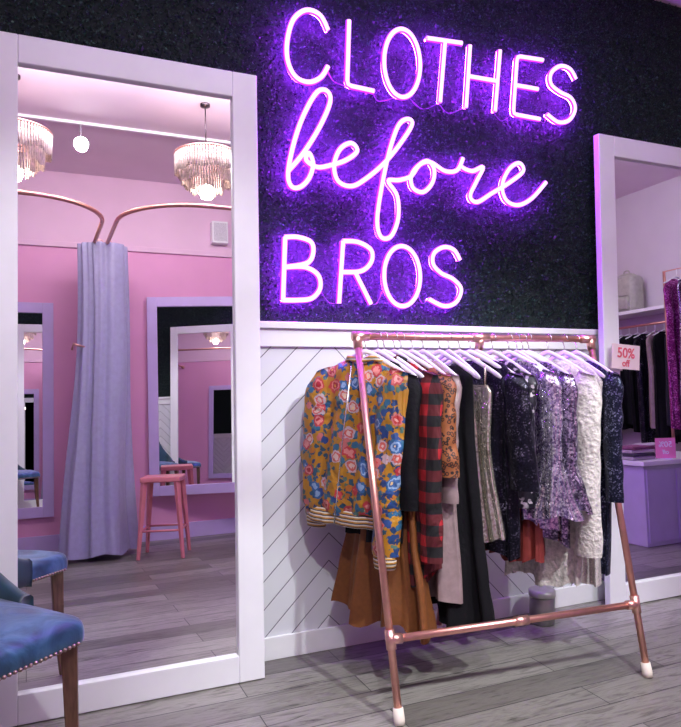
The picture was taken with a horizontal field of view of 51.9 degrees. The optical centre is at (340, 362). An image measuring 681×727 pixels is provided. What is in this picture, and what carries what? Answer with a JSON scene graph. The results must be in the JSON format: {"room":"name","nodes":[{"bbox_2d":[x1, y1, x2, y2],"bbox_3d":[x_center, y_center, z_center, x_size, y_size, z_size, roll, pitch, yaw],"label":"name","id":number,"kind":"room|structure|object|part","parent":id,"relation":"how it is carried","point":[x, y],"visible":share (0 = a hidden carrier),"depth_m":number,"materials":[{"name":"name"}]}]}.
{"room":"clothing store","nodes":[
{"label":"clothing store","id":0,"kind":"room"},
{"bbox_2d":[0,0,680,328],"bbox_3d":[0.410,-0.393,3.483,8.800,3.400,0.120,0,0,-24],"label":"wall","id":1,"kind":"structure","parent":0,"point":[353,129],"depth_m":3.42,"materials":[{"name":"black plant"}]},
{"bbox_2d":[0,0,680,328],"bbox_3d":[0.489,-1.135,3.429,5.314,1.910,0.042,0,0,-24],"label":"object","id":2,"kind":"structure","parent":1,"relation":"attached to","point":[656,32],"depth_m":3.45,"materials":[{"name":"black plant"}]},
{"bbox_2d":[280,234,462,308],"bbox_3d":[0.160,-0.407,3.239,0.937,0.313,0.037,0,0,-24],"label":"sign","id":3,"kind":"object","parent":1,"relation":"attached to","point":[304,265],"depth_m":3.20,"materials":[{"name":"purple"}]},
{"bbox_2d":[285,87,547,241],"bbox_3d":[0.410,-0.890,3.351,1.438,0.664,0.037,0,0,-24],"label":"sign","id":4,"kind":"object","parent":1,"relation":"attached to","point":[305,155],"depth_m":3.25,"materials":[{"name":"purple"}]},
{"bbox_2d":[260,321,598,349],"bbox_3d":[0.444,-0.123,3.406,8.800,0.110,0.048,0,0,-24],"label":"trim","id":5,"kind":"structure","parent":1,"relation":"attached to","point":[272,333],"depth_m":3.30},
{"bbox_2d":[283,7,576,124],"bbox_3d":[0.494,-1.385,3.388,1.641,0.372,0.037,0,0,-24],"label":"sign","id":6,"kind":"object","parent":1,"relation":"attached to","point":[444,42],"depth_m":3.37,"materials":[{"name":"purple"}]},
{"bbox_2d":[260,347,604,637],"bbox_3d":[0.437,0.617,3.423,8.800,1.380,0.012,0,0,-24],"label":"wall paneling","id":7,"kind":"structure","parent":1,"relation":"attached to","point":[301,561],"depth_m":3.13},
{"bbox_2d":[264,580,604,660],"bbox_3d":[0.443,1.257,3.410,8.800,0.100,0.016,0,0,-24],"label":"baseboard","id":8,"kind":"structure","parent":1,"relation":"attached to","point":[338,636],"depth_m":3.24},
{"bbox_2d":[14,595,680,726],"bbox_3d":[1.253,1.357,1.604,8.800,0.100,4.000,0,0,-24],"label":"floor","id":9,"kind":"structure","parent":0,"point":[585,670],"depth_m":2.85,"materials":[{"name":"grey wood"}]},
{"bbox_2d":[0,573,83,726],"bbox_3d":[-1.131,0.828,2.087,0.558,0.958,0.522,0,0,28],"label":"dining chair","id":10,"kind":"object","parent":9,"relation":"on","point":[30,635],"visible":1,"depth_m":2.10,"materials":[{"name":"blue fabric"}]},
{"bbox_3d":[-1.259,0.612,2.154,0.276,0.530,0.522,0,0,28],"label":"backrest","id":11,"kind":"part","parent":10,"relation":"part of","materials":[{"name":"teal fabric"}]},
{"bbox_3d":[-0.887,0.859,1.960,0.009,0.013,0.403,0,0,28],"label":"nailhead trim","id":12,"kind":"part","parent":10,"relation":"part of","materials":[{"name":"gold metal"}]},
{"bbox_3d":[-1.106,0.815,2.074,0.490,0.121,0.490,0,0,28],"label":"seat","id":13,"kind":"part","parent":10,"relation":"part of","materials":[{"name":"blue fabric"}]},
{"bbox_3d":[-0.831,1.087,2.160,0.059,0.440,0.048,0,0,-17],"label":"leg","id":14,"kind":"part","parent":10,"relation":"part of","materials":[{"name":"brown wood"}]},
{"bbox_2d":[0,31,264,726],"bbox_3d":[-0.814,0.040,2.743,1.035,2.529,0.152,0,0,-24],"label":"floor mirror","id":15,"kind":"object","parent":9,"relation":"on","point":[131,508],"visible":1,"depth_m":2.74,"materials":[{"name":"white paint"}]},
{"bbox_2d":[351,332,652,725],"bbox_3d":[0.609,0.594,3.015,1.170,1.435,0.785,0,0,-24],"label":"clothes rack","id":16,"kind":"object","parent":9,"relation":"on","point":[392,638],"visible":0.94,"depth_m":2.80,"materials":[{"name":"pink metal"}]},
{"bbox_2d":[342,341,403,370],"bbox_3d":[0.102,-0.028,2.859,0.429,0.194,0.008,0,0,35],"label":"clothes hanger","id":17,"kind":"object","parent":16,"relation":"hanging from","point":[364,351],"visible":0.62,"depth_m":2.82,"materials":[{"name":"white plastic"}]},
{"bbox_2d":[301,355,410,570],"bbox_3d":[0.061,0.393,2.883,0.566,0.839,0.144,0,0,42],"label":"jacket","id":18,"kind":"object","parent":17,"relation":"hanging from","point":[336,486],"visible":0.88,"depth_m":2.84,"materials":[{"name":"fabric"}]},
{"bbox_3d":[0.138,0.576,2.689,0.029,1.370,0.374,0,0,-24],"label":"leg","id":19,"kind":"part","parent":16,"relation":"part of","materials":[{"name":"orange metal"}]},
{"bbox_2d":[364,332,417,376],"bbox_3d":[0.154,-0.028,2.876,0.008,0.194,0.429,0,0,-43],"label":"clothes hanger","id":20,"kind":"object","parent":16,"relation":"hanging from","point":[377,351],"visible":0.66,"depth_m":2.83,"materials":[{"name":"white plastic"}]},
{"bbox_2d":[345,360,421,543],"bbox_3d":[0.148,0.361,2.872,0.126,0.737,0.485,0,0,-43],"label":"jacket","id":21,"kind":"object","parent":20,"relation":"hanging from","point":[409,491],"visible":0.25,"depth_m":2.69,"materials":[{"name":"black fabric"}]},
{"bbox_3d":[0.154,0.007,2.876,0.008,0.124,0.429,0,0,-43],"label":"arm","id":22,"kind":"part","parent":20,"relation":"part of","materials":[{"name":"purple plastic"}]},
{"bbox_2d":[378,332,423,377],"bbox_3d":[0.180,-0.028,2.884,0.008,0.194,0.429,0,0,-44],"label":"clothes hanger","id":23,"kind":"object","parent":16,"relation":"hanging from","point":[399,359],"visible":0.55,"depth_m":2.80,"materials":[{"name":"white plastic"}]},
{"bbox_2d":[331,511,436,644],"bbox_3d":[0.179,0.548,2.897,0.225,1.096,0.526,0,0,-44],"label":"skirt","id":24,"kind":"object","parent":23,"relation":"hanging from","point":[357,585],"visible":0.32,"depth_m":2.87,"materials":[{"name":"brown fabric"}]},
{"bbox_3d":[0.180,0.007,2.884,0.008,0.124,0.429,0,0,-44],"label":"arm","id":25,"kind":"part","parent":23,"relation":"part of","materials":[{"name":"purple plastic"}]},
{"bbox_2d":[384,332,425,370],"bbox_3d":[0.223,-0.028,2.899,0.008,0.194,0.429,0,0,-40],"label":"clothes hanger","id":26,"kind":"object","parent":16,"relation":"hanging from","point":[394,351],"visible":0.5,"depth_m":2.86,"materials":[{"name":"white plastic"}]},
{"bbox_3d":[0.223,0.007,2.899,0.008,0.124,0.429,0,0,-40],"label":"arm","id":27,"kind":"part","parent":26,"relation":"part of","materials":[{"name":"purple plastic"}]},
{"bbox_2d":[382,355,443,587],"bbox_3d":[0.226,0.439,2.901,0.148,0.937,0.544,0,0,-40],"label":"plaid shirt","id":28,"kind":"object","parent":26,"relation":"hanging from","point":[429,516],"visible":0.25,"depth_m":2.69,"materials":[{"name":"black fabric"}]},
{"bbox_2d":[387,332,431,367],"bbox_3d":[0.251,-0.028,2.908,0.429,0.194,0.008,0,0,39],"label":"clothes hanger","id":29,"kind":"object","parent":16,"relation":"hanging from","point":[411,356],"visible":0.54,"depth_m":2.87,"materials":[{"name":"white plastic"}]},
{"bbox_3d":[0.251,0.007,2.908,0.429,0.124,0.008,0,0,39],"label":"arm","id":30,"kind":"part","parent":29,"relation":"part of","materials":[{"name":"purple plastic"}]},
{"bbox_2d":[407,332,445,373],"bbox_3d":[0.299,-0.028,2.924,0.008,0.194,0.429,0,0,-35],"label":"clothes hanger","id":31,"kind":"object","parent":16,"relation":"hanging from","point":[414,352],"visible":0.53,"depth_m":2.87,"materials":[{"name":"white plastic"}]},
{"bbox_3d":[0.299,0.007,2.924,0.008,0.124,0.429,0,0,-35],"label":"arm","id":32,"kind":"part","parent":31,"relation":"part of","materials":[{"name":"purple plastic"}]},
{"bbox_2d":[413,360,459,477],"bbox_3d":[0.302,0.272,2.920,0.124,0.557,0.552,0,0,-35],"label":"blouse","id":33,"kind":"object","parent":31,"relation":"hanging from","point":[450,456],"visible":0.23,"depth_m":2.70,"materials":[{"name":"orange fabric"}]},
{"bbox_2d":[419,332,456,374],"bbox_3d":[0.347,-0.028,2.940,0.008,0.194,0.429,0,0,-33],"label":"clothes hanger","id":34,"kind":"object","parent":16,"relation":"hanging from","point":[422,351],"visible":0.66,"depth_m":2.88,"materials":[{"name":"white plastic"}]},
{"bbox_3d":[0.347,0.007,2.940,0.008,0.124,0.429,0,0,-33],"label":"arm","id":35,"kind":"part","parent":34,"relation":"part of","materials":[{"name":"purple plastic"}]},
{"bbox_2d":[428,360,462,603],"bbox_3d":[0.345,0.482,2.943,0.133,0.977,0.492,0,0,-33],"label":"cardigan","id":36,"kind":"object","parent":34,"relation":"hanging from","point":[445,584],"visible":0.2,"depth_m":2.79,"materials":[{"name":"fabric"}]},
{"bbox_2d":[426,333,477,378],"bbox_3d":[0.418,-0.028,2.963,0.009,0.194,0.429,0,0,-39],"label":"clothes hanger","id":37,"kind":"object","parent":16,"relation":"hanging from","point":[441,352],"visible":0.66,"depth_m":2.90,"materials":[{"name":"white plastic"}]},
{"bbox_3d":[0.418,0.007,2.963,0.008,0.124,0.429,0,0,-39],"label":"arm","id":38,"kind":"part","parent":37,"relation":"part of","materials":[{"name":"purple plastic"}]},
{"bbox_2d":[431,366,494,626],"bbox_3d":[0.416,0.545,2.965,0.208,1.060,0.550,0,0,-39],"label":"dress","id":39,"kind":"object","parent":37,"relation":"hanging from","point":[477,606],"visible":0.36,"depth_m":2.82,"materials":[{"name":"black fabric"}]},
{"bbox_2d":[438,333,479,378],"bbox_3d":[0.461,-0.028,2.978,0.008,0.194,0.429,0,0,-26],"label":"clothes hanger","id":40,"kind":"object","parent":16,"relation":"hanging from","point":[448,351],"visible":0.58,"depth_m":2.92,"materials":[{"name":"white plastic"}]},
{"bbox_3d":[0.461,0.007,2.978,0.008,0.124,0.429,0,0,-26],"label":"arm","id":41,"kind":"part","parent":40,"relation":"part of","materials":[{"name":"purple plastic"}]},
{"bbox_3d":[0.537,0.576,3.187,0.029,1.370,0.378,0,0,-23],"label":"leg","id":42,"kind":"part","parent":16,"relation":"part of","materials":[{"name":"metal"}]},
{"bbox_2d":[441,333,501,378],"bbox_3d":[0.509,-0.028,2.994,0.009,0.194,0.429,0,0,-42],"label":"clothes hanger","id":43,"kind":"object","parent":16,"relation":"hanging from","point":[461,352],"visible":0.65,"depth_m":2.93,"materials":[{"name":"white plastic"}]},
{"bbox_3d":[0.509,0.007,2.994,0.008,0.124,0.429,0,0,-42],"label":"arm","id":44,"kind":"part","parent":43,"relation":"part of","materials":[{"name":"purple plastic"}]},
{"bbox_2d":[473,364,505,541],"bbox_3d":[0.523,0.389,2.971,0.127,0.758,0.410,0,0,-42],"label":"tank","id":45,"kind":"object","parent":43,"relation":"hanging from","point":[493,527],"visible":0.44,"depth_m":2.87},
{"bbox_2d":[444,333,501,367],"bbox_3d":[0.557,-0.028,3.009,0.429,0.194,0.008,0,0,42],"label":"clothes hanger","id":46,"kind":"object","parent":16,"relation":"hanging from","point":[474,353],"visible":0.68,"depth_m":2.98,"materials":[{"name":"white plastic"}]},
{"bbox_3d":[0.557,0.007,3.009,0.429,0.124,0.008,0,0,42],"label":"arm","id":47,"kind":"part","parent":46,"relation":"part of","materials":[{"name":"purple plastic"}]},
{"bbox_3d":[0.604,-0.105,3.025,1.132,0.029,0.029,0,0,-18],"label":"rail","id":48,"kind":"part","parent":16,"relation":"part of","materials":[{"name":"orange metal"}]},
{"bbox_2d":[462,333,514,372],"bbox_3d":[0.590,-0.028,3.021,0.009,0.194,0.429,0,0,-39],"label":"clothes hanger","id":49,"kind":"object","parent":16,"relation":"hanging from","point":[477,350],"visible":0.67,"depth_m":2.99,"materials":[{"name":"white plastic"}]},
{"bbox_3d":[0.590,0.007,3.021,0.008,0.124,0.429,0,0,-39],"label":"arm","id":50,"kind":"part","parent":49,"relation":"part of","materials":[{"name":"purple plastic"}]},
{"bbox_2d":[450,360,539,561],"bbox_3d":[0.589,0.407,3.015,0.156,0.829,0.615,0,0,-39],"label":"dress","id":51,"kind":"object","parent":49,"relation":"hanging from","point":[514,460],"visible":0.48,"depth_m":2.88,"materials":[{"name":"black fabric"}]},
{"bbox_2d":[486,333,530,373],"bbox_3d":[0.662,-0.028,3.044,0.008,0.194,0.429,0,0,-37],"label":"clothes hanger","id":52,"kind":"object","parent":16,"relation":"hanging from","point":[492,351],"visible":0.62,"depth_m":3.00,"materials":[{"name":"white plastic"}]},
{"bbox_3d":[0.662,0.007,3.044,0.008,0.124,0.429,0,0,-37],"label":"arm","id":53,"kind":"part","parent":52,"relation":"part of","materials":[{"name":"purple plastic"}]},
{"bbox_2d":[499,360,538,508],"bbox_3d":[0.661,0.302,3.043,0.137,0.617,0.494,0,0,-37],"label":"blouse","id":54,"kind":"object","parent":52,"relation":"hanging from","point":[527,500],"visible":0.09,"depth_m":2.89,"materials":[{"name":"fabric"}]},
{"bbox_2d":[493,334,542,368],"bbox_3d":[0.738,-0.028,3.070,0.008,0.194,0.429,0,0,-44],"label":"clothes hanger","id":55,"kind":"object","parent":16,"relation":"hanging from","point":[522,358],"visible":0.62,"depth_m":3.05,"materials":[{"name":"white plastic"}]},
{"bbox_3d":[0.738,0.007,3.070,0.008,0.124,0.429,0,0,-44],"label":"arm","id":56,"kind":"part","parent":55,"relation":"part of","materials":[{"name":"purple plastic"}]},
{"bbox_2d":[484,361,584,562],"bbox_3d":[0.732,0.427,3.062,0.173,0.867,0.679,0,0,-44],"label":"dress","id":57,"kind":"object","parent":55,"relation":"hanging from","point":[555,499],"visible":0.42,"depth_m":2.88,"materials":[{"name":"purple fabric"}]},
{"bbox_2d":[500,334,545,361],"bbox_3d":[0.805,-0.028,3.092,0.429,0.194,0.008,0,0,36],"label":"clothes hanger","id":58,"kind":"object","parent":16,"relation":"hanging from","point":[529,354],"visible":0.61,"depth_m":3.07,"materials":[{"name":"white plastic"}]},
{"bbox_3d":[0.805,0.007,3.092,0.429,0.124,0.008,0,0,36],"label":"arm","id":59,"kind":"part","parent":58,"relation":"part of","materials":[{"name":"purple plastic"}]},
{"bbox_2d":[499,334,547,369],"bbox_3d":[0.776,-0.028,3.082,0.008,0.194,0.429,0,0,-32],"label":"clothes hanger","id":60,"kind":"object","parent":16,"relation":"hanging from","point":[516,350],"visible":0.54,"depth_m":3.04,"materials":[{"name":"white plastic"}]},
{"bbox_3d":[0.776,0.007,3.082,0.008,0.124,0.429,0,0,-32],"label":"arm","id":61,"kind":"part","parent":60,"relation":"part of","materials":[{"name":"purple plastic"}]},
{"bbox_2d":[511,334,568,373],"bbox_3d":[0.833,-0.028,3.101,0.009,0.194,0.429,0,0,-39],"label":"clothes hanger","id":62,"kind":"object","parent":16,"relation":"hanging from","point":[528,350],"visible":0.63,"depth_m":3.04,"materials":[{"name":"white plastic"}]},
{"bbox_3d":[0.833,0.007,3.101,0.008,0.124,0.429,0,0,-39],"label":"arm","id":63,"kind":"part","parent":62,"relation":"part of","materials":[{"name":"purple plastic"}]},
{"bbox_2d":[537,361,593,548],"bbox_3d":[0.818,0.401,3.107,0.161,0.815,0.667,0,0,-39],"label":"blouse","id":64,"kind":"object","parent":62,"relation":"hanging from","point":[569,386],"visible":0.22,"depth_m":2.89,"materials":[{"name":"purple fabric"}]},
{"bbox_2d":[534,334,587,372],"bbox_3d":[0.929,-0.028,3.133,0.008,0.194,0.429,0,0,-38],"label":"clothes hanger","id":65,"kind":"object","parent":16,"relation":"hanging from","point":[547,352],"visible":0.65,"depth_m":3.09,"materials":[{"name":"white plastic"}]},
{"bbox_2d":[504,361,602,587],"bbox_3d":[0.920,0.495,3.132,0.144,1.004,0.557,0,0,-38],"label":"cardigan","id":66,"kind":"object","parent":65,"relation":"hanging from","point":[562,565],"visible":0.3,"depth_m":2.94,"materials":[{"name":"white fabric"}]},
{"bbox_3d":[0.929,0.007,3.133,0.008,0.124,0.429,0,0,-38],"label":"arm","id":67,"kind":"part","parent":65,"relation":"part of","materials":[{"name":"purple plastic"}]},
{"bbox_2d":[548,334,604,377],"bbox_3d":[1.010,-0.028,3.160,0.009,0.194,0.429,0,0,-33],"label":"clothes hanger","id":68,"kind":"object","parent":16,"relation":"hanging from","point":[564,352],"visible":0.7,"depth_m":3.11,"materials":[{"name":"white plastic"}]},
{"bbox_3d":[1.010,0.007,3.160,0.008,0.124,0.429,0,0,-33],"label":"arm","id":69,"kind":"part","parent":68,"relation":"part of","materials":[{"name":"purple plastic"}]},
{"bbox_2d":[571,361,602,586],"bbox_3d":[1.016,0.481,3.164,0.140,0.977,0.400,0,0,-33],"label":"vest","id":70,"kind":"object","parent":68,"relation":"hanging from","point":[591,567],"visible":0.08,"depth_m":3.04,"materials":[{"name":"white fabric"}]},
{"bbox_2d":[558,335,613,372],"bbox_3d":[1.072,-0.028,3.180,0.009,0.194,0.429,0,0,-31],"label":"clothes hanger","id":71,"kind":"object","parent":16,"relation":"hanging from","point":[576,352],"visible":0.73,"depth_m":3.14,"materials":[{"name":"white plastic"}]},
{"bbox_3d":[1.072,0.007,3.180,0.008,0.124,0.429,0,0,-31],"label":"arm","id":72,"kind":"part","parent":71,"relation":"part of","materials":[{"name":"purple plastic"}]},
{"bbox_2d":[586,361,623,575],"bbox_3d":[1.069,0.466,3.178,0.124,0.946,0.511,0,0,-31],"label":"dress","id":73,"kind":"object","parent":71,"relation":"hanging from","point":[612,471],"visible":0.35,"depth_m":2.98,"materials":[{"name":"fabric"}]},
{"bbox_3d":[1.206,0.576,3.059,0.029,1.369,0.345,0,0,-24],"label":"leg","id":74,"kind":"part","parent":16,"relation":"part of","materials":[{"name":"orange metal"}]},
{"bbox_2d":[528,586,555,626],"bbox_3d":[1.011,1.222,3.512,0.132,0.169,0.132,0,0,-24],"label":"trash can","id":75,"kind":"object","parent":9,"relation":"on","point":[541,599],"visible":0.92,"depth_m":3.46,"materials":[{"name":"metal"}]},
{"bbox_3d":[1.011,1.154,3.512,0.132,0.034,0.132,0,0,-24],"label":"lid","id":76,"kind":"part","parent":75,"relation":"part of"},
{"bbox_2d":[593,134,680,604],"bbox_3d":[1.903,0.035,3.979,1.100,2.540,0.126,0,0,-24],"label":"floor mirror","id":77,"kind":"object","parent":9,"relation":"on","point":[638,183],"visible":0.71,"depth_m":3.88,"materials":[{"name":"white paint"}]},
{"bbox_2d":[611,343,639,369],"bbox_3d":[1.529,-0.028,3.750,0.209,0.146,0.008,0,0,-24],"label":"sale sign","id":78,"kind":"object","parent":77,"relation":"attached to","point":[624,356],"visible":1,"depth_m":3.75,"materials":[{"name":"pink paper"}]},
{"bbox_2d":[614,158,680,582],"bbox_3d":[1.901,0.035,3.984,0.886,2.326,0.006,0,-2,-24],"label":"mirror glass","id":79,"kind":"object","parent":77,"relation":"attached to","point":[647,191],"depth_m":3.90,"materials":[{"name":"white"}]},
{"bbox_2d":[655,0,680,7],"bbox_3d":[1.253,-2.143,1.604,8.800,0.100,4.000,0,0,-24],"label":"ceiling","id":80,"kind":"structure","parent":0,"point":[677,3],"depth_m":4.07,"materials":[{"name":"paint"}]}
]}

